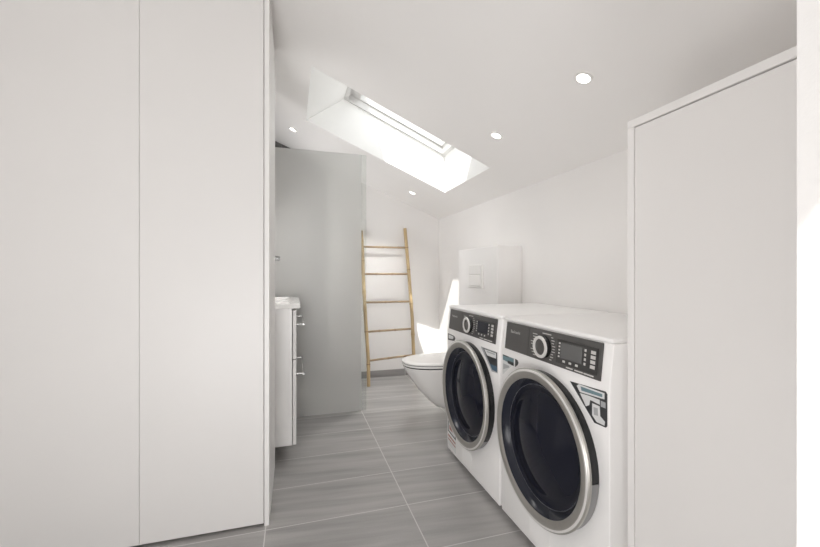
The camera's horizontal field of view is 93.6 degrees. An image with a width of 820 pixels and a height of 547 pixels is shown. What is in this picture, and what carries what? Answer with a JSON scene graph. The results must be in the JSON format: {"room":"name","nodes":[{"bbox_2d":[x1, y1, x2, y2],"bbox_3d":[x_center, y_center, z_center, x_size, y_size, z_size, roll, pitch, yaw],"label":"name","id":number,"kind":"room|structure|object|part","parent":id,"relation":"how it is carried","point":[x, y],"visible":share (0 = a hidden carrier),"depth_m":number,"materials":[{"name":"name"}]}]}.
{"room":"laundry","nodes":[
{"label":"laundry","id":0,"kind":"room"},
{"bbox_2d":[131,375,534,546],"bbox_3d":[0.092,1.080,0.446,2.694,0.080,7.000,0,0,-17],"label":"floor","id":1,"kind":"structure","parent":0,"point":[385,473],"depth_m":1.85,"materials":[{"name":"grey tile"}]},
{"bbox_2d":[0,0,274,546],"bbox_3d":[-1.098,-0.068,1.700,0.926,2.215,0.510,0,0,-17],"label":"tall cabinet","id":2,"kind":"object","parent":1,"relation":"on","point":[137,137],"visible":1,"depth_m":1.45,"materials":[{"name":"white paint"}]},
{"bbox_3d":[-1.239,-0.071,1.402,0.442,2.198,0.019,0,0,-17],"label":"door","id":3,"kind":"part","parent":2,"relation":"part of","materials":[{"name":"white paint"}]},
{"bbox_3d":[-0.816,-0.071,1.529,0.440,2.198,0.019,0,0,-17],"label":"door","id":4,"kind":"part","parent":2,"relation":"part of","materials":[{"name":"white paint"}]},
{"bbox_3d":[-0.664,-0.068,1.831,0.019,2.215,0.510,0,0,-17],"label":"panel","id":5,"kind":"part","parent":2,"relation":"part of","materials":[{"name":"white wood"}]},
{"bbox_2d":[275,147,360,417],"bbox_3d":[-0.780,0.070,2.799,0.933,1.940,0.008,0,0,-17],"label":"screen","id":6,"kind":"object","parent":1,"relation":"on","point":[318,193],"visible":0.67,"depth_m":2.84,"materials":[{"name":"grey glass"}]},
{"bbox_2d":[361,228,414,386],"bbox_3d":[-0.212,0.284,3.718,0.504,1.495,0.356,0,0,-17],"label":"ladder","id":7,"kind":"object","parent":1,"relation":"on","point":[363,273],"visible":0.93,"depth_m":3.71,"materials":[{"name":"beige wood"}]},
{"bbox_3d":[-0.427,0.304,3.649,0.043,1.455,0.347,0,0,-21],"label":"rail","id":8,"kind":"part","parent":7,"relation":"part of","materials":[{"name":"brown wood"}]},
{"bbox_3d":[0.006,0.284,3.784,0.046,1.495,0.356,0,0,-19],"label":"rail","id":9,"kind":"part","parent":7,"relation":"part of","materials":[{"name":"brown wood"}]},
{"bbox_2d":[442,303,607,505],"bbox_3d":[0.567,0.613,2.049,0.642,0.854,0.597,0,0,-17],"label":"washing machine","id":10,"kind":"object","parent":1,"relation":"on","point":[472,365],"visible":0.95,"depth_m":1.88,"materials":[{"name":"white metal"}]},
{"bbox_3d":[0.254,0.260,2.144,0.012,0.106,0.164,0,0,-17],"label":"detergent drawer","id":11,"kind":"part","parent":10,"relation":"part of","materials":[{"name":"grey plastic"}]},
{"bbox_3d":[0.283,0.610,1.963,0.027,0.413,0.413,0,0,-17],"label":"door glass","id":12,"kind":"part","parent":10,"relation":"part of","materials":[{"name":"black glass"}]},
{"bbox_3d":[0.289,0.610,1.965,0.033,0.518,0.518,0,0,-17],"label":"door","id":13,"kind":"part","parent":10,"relation":"part of","materials":[{"name":"black glass"}]},
{"bbox_3d":[0.309,0.260,1.971,0.016,0.110,0.531,0,0,-17],"label":"control panel","id":14,"kind":"part","parent":10,"relation":"part of","materials":[{"name":"black plastic"}]},
{"bbox_2d":[483,348,496,366],"bbox_3d":[0.366,0.394,1.763,0.001,0.085,0.131,0,0,-17],"label":"print","id":15,"kind":"object","parent":10,"relation":"attached to","point":[489,354],"depth_m":1.76},
{"bbox_2d":[485,349,495,358],"bbox_3d":[0.366,0.367,1.761,0.001,0.026,0.109,0,0,-17],"label":"print","id":16,"kind":"object","parent":10,"relation":"on","point":[489,353],"depth_m":1.76},
{"bbox_2d":[490,364,496,371],"bbox_3d":[0.375,0.423,1.732,0.001,0.023,0.065,0,0,-17],"label":"print","id":17,"kind":"object","parent":10,"relation":"attached to","point":[493,367],"depth_m":1.73},
{"bbox_3d":[0.594,0.194,2.057,0.585,0.016,0.595,0,0,-17],"label":"panel","id":18,"kind":"part","parent":10,"relation":"part of","materials":[{"name":"white metal"}]},
{"bbox_2d":[496,313,627,546],"bbox_3d":[0.745,0.613,1.460,0.642,0.854,0.597,0,0,-17],"label":"washing machine","id":19,"kind":"object","parent":1,"relation":"on","point":[562,409],"visible":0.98,"depth_m":1.27,"materials":[{"name":"white metal"}]},
{"bbox_2d":[503,356,513,362],"bbox_3d":[0.411,0.360,1.613,0.001,0.024,0.085,0,0,-17],"label":"print","id":20,"kind":"object","parent":19,"relation":"on","point":[506,359],"depth_m":1.61},
{"bbox_3d":[0.431,0.260,1.555,0.012,0.106,0.164,0,0,-17],"label":"detergent drawer","id":21,"kind":"part","parent":19,"relation":"part of","materials":[{"name":"grey plastic"}]},
{"bbox_3d":[0.460,0.610,1.374,0.027,0.413,0.413,0,0,-17],"label":"door glass","id":22,"kind":"part","parent":19,"relation":"part of","materials":[{"name":"black glass"}]},
{"bbox_3d":[0.486,0.260,1.382,0.016,0.110,0.531,0,0,-17],"label":"control panel","id":23,"kind":"part","parent":19,"relation":"part of","materials":[{"name":"black plastic"}]},
{"bbox_3d":[0.772,0.194,1.468,0.585,0.016,0.595,0,0,-17],"label":"panel","id":24,"kind":"part","parent":19,"relation":"part of","materials":[{"name":"white metal"}]},
{"bbox_3d":[0.466,0.610,1.376,0.033,0.518,0.518,0,0,-17],"label":"door","id":25,"kind":"part","parent":19,"relation":"part of","materials":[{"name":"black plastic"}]},
{"bbox_2d":[580,393,599,405],"bbox_3d":[0.545,0.390,1.169,0.001,0.037,0.082,0,0,-17],"label":"print","id":26,"kind":"object","parent":19,"relation":"attached to","point":[586,399],"depth_m":1.17},
{"bbox_2d":[577,384,604,398],"bbox_3d":[0.545,0.359,1.167,0.001,0.026,0.114,0,0,-17],"label":"print","id":27,"kind":"object","parent":19,"relation":"on","point":[585,391],"depth_m":1.16},
{"bbox_2d":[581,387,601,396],"bbox_3d":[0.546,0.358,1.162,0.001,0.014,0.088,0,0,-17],"label":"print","id":28,"kind":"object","parent":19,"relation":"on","point":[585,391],"depth_m":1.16},
{"bbox_2d":[593,407,597,415],"bbox_3d":[0.552,0.410,1.144,0.001,0.024,0.018,0,0,-17],"label":"print","id":29,"kind":"object","parent":19,"relation":"attached to","point":[595,409],"depth_m":1.14},
{"bbox_2d":[592,403,604,425],"bbox_3d":[0.555,0.415,1.134,0.001,0.050,0.050,0,0,-17],"label":"print","id":30,"kind":"object","parent":19,"relation":"attached to","point":[598,409],"depth_m":1.13},
{"bbox_2d":[601,401,605,408],"bbox_3d":[0.560,0.381,1.117,0.001,0.017,0.018,0,0,-17],"label":"print","id":31,"kind":"object","parent":19,"relation":"on","point":[603,403],"depth_m":1.12},
{"bbox_2d":[628,46,796,546],"bbox_3d":[0.954,0.312,0.882,0.585,1.455,0.539,0,0,-17],"label":"storage cabinet","id":32,"kind":"object","parent":1,"relation":"on","point":[712,170],"visible":1,"depth_m":0.84,"materials":[{"name":"white paint"}]},
{"bbox_3d":[0.879,0.323,1.130,0.585,1.434,0.020,0,0,-17],"label":"panel","id":33,"kind":"part","parent":32,"relation":"part of","materials":[{"name":"white wood"}]},
{"bbox_3d":[0.954,-0.405,0.882,0.585,0.020,0.539,0,0,-17],"label":"panel","id":34,"kind":"part","parent":32,"relation":"part of","materials":[{"name":"white wood"}]},
{"bbox_2d":[275,141,438,371],"bbox_3d":[-0.609,-0.180,3.831,2.084,2.440,0.112,0,0,-17],"label":"wall","id":35,"kind":"structure","parent":0,"point":[384,217],"depth_m":3.93,"materials":[{"name":"paint"}]},
{"bbox_2d":[361,368,407,378],"bbox_3d":[-0.250,1.007,3.888,1.161,0.066,0.010,0,0,-17],"label":"baseboard","id":36,"kind":"structure","parent":35,"relation":"attached to","point":[392,372],"depth_m":3.88,"materials":[{"name":"grey tile"}]},
{"bbox_2d":[459,245,521,304],"bbox_3d":[0.573,0.427,2.854,0.184,1.225,0.625,0,0,-17],"label":"wall","id":37,"kind":"structure","parent":0,"point":[502,264],"depth_m":2.58,"materials":[{"name":"paint"}]},
{"bbox_2d":[402,352,445,407],"bbox_3d":[0.205,0.793,2.824,0.538,0.354,0.374,0,0,-17],"label":"toilet","id":38,"kind":"object","parent":37,"relation":"attached to","point":[425,370],"visible":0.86,"depth_m":2.68,"materials":[{"name":"white ceramic"}]},
{"bbox_3d":[0.187,0.646,2.819,0.495,0.013,0.372,0,0,-17],"label":"seat","id":39,"kind":"part","parent":38,"relation":"part of","materials":[{"name":"white plastic"}]},
{"bbox_3d":[0.183,0.626,2.818,0.493,0.019,0.374,0,0,-17],"label":"lid","id":40,"kind":"part","parent":38,"relation":"part of","materials":[{"name":"white plastic"}]},
{"bbox_2d":[468,264,483,287],"bbox_3d":[0.477,0.020,2.817,0.020,0.170,0.230,0,0,-17],"label":"flush plate","id":41,"kind":"object","parent":37,"relation":"attached to","point":[475,272],"visible":1,"depth_m":2.78,"materials":[{"name":"white plastic"}]},
{"bbox_2d":[270,0,796,218],"bbox_3d":[0.092,-1.094,0.446,2.734,1.146,7.040,0,0,-17],"label":"ceiling","id":42,"kind":"structure","parent":0,"point":[461,72],"depth_m":1.61,"materials":[{"name":"paint"}]},
{"bbox_2d":[306,67,489,191],"bbox_3d":[-0.126,-1.067,2.654,1.182,0.805,0.891,0,0,-17],"label":"window","id":43,"kind":"structure","parent":42,"relation":"attached to","point":[334,107],"depth_m":3.00,"materials":[{"name":"paint"}]},
{"bbox_3d":[0.006,-1.222,2.694,0.875,0.495,0.864,0,0,-17],"label":"frame","id":44,"kind":"part","parent":43,"relation":"part of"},
{"bbox_2d":[490,132,502,139],"bbox_3d":[0.464,-0.741,2.070,0.065,0.029,0.070,0,0,-21],"label":"recessed light","id":45,"kind":"object","parent":42,"relation":"in","point":[495,135],"visible":1,"depth_m":2.07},
{"bbox_2d":[574,72,592,84],"bbox_3d":[0.656,-0.738,1.456,0.065,0.029,0.070,0,0,-21],"label":"recessed light","id":46,"kind":"object","parent":42,"relation":"in","point":[582,78],"visible":1,"depth_m":1.45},
{"bbox_2d":[439,149,627,352],"bbox_3d":[0.873,0.225,2.352,0.100,1.630,3.600,0,0,-17],"label":"wall","id":47,"kind":"structure","parent":0,"point":[570,227],"depth_m":2.22,"materials":[{"name":"paint"}]},
{"bbox_2d":[797,0,819,546],"bbox_3d":[1.402,0.038,-0.991,1.014,2.003,3.294,0,0,-17],"label":"wall","id":48,"kind":"structure","parent":0,"point":[808,11],"depth_m":0.43,"materials":[{"name":"white paint"}]},
{"bbox_3d":[-1.333,-0.180,2.794,0.100,2.440,1.480,0,0,-17],"label":"wall","id":49,"kind":"structure","parent":0,"visible":0},
{"bbox_2d":[275,308,304,446],"bbox_3d":[-0.908,0.572,2.390,0.480,0.756,0.650,0,0,-17],"label":"vanity cabinet","id":50,"kind":"object","parent":49,"relation":"attached to","point":[285,319],"visible":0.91,"depth_m":2.12,"materials":[{"name":"white wood"}]},
{"bbox_2d":[275,297,299,308],"bbox_3d":[-0.921,0.178,2.386,0.454,0.030,0.666,0,0,-17],"label":"washbasin","id":51,"kind":"object","parent":50,"relation":"in","point":[280,302],"visible":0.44,"depth_m":2.16,"materials":[{"name":"white ceramic"}]},
{"bbox_3d":[-0.733,0.339,2.442,0.018,0.270,0.650,0,0,-17],"label":"drawer","id":52,"kind":"part","parent":50,"relation":"part of","materials":[{"name":"white paint"}]},
{"bbox_3d":[-0.733,0.713,2.442,0.018,0.470,0.650,0,0,-17],"label":"drawer","id":53,"kind":"part","parent":50,"relation":"part of","materials":[{"name":"white paint"}]},
{"bbox_3d":[-0.709,0.297,2.478,0.047,0.011,0.485,0,0,-17],"label":"handle","id":54,"kind":"part","parent":50,"relation":"part of","materials":[{"name":"silver metal"}]},
{"bbox_3d":[-0.709,0.587,2.478,0.047,0.011,0.485,0,0,-17],"label":"handle","id":55,"kind":"part","parent":50,"relation":"part of","materials":[{"name":"silver metal"}]}
]}

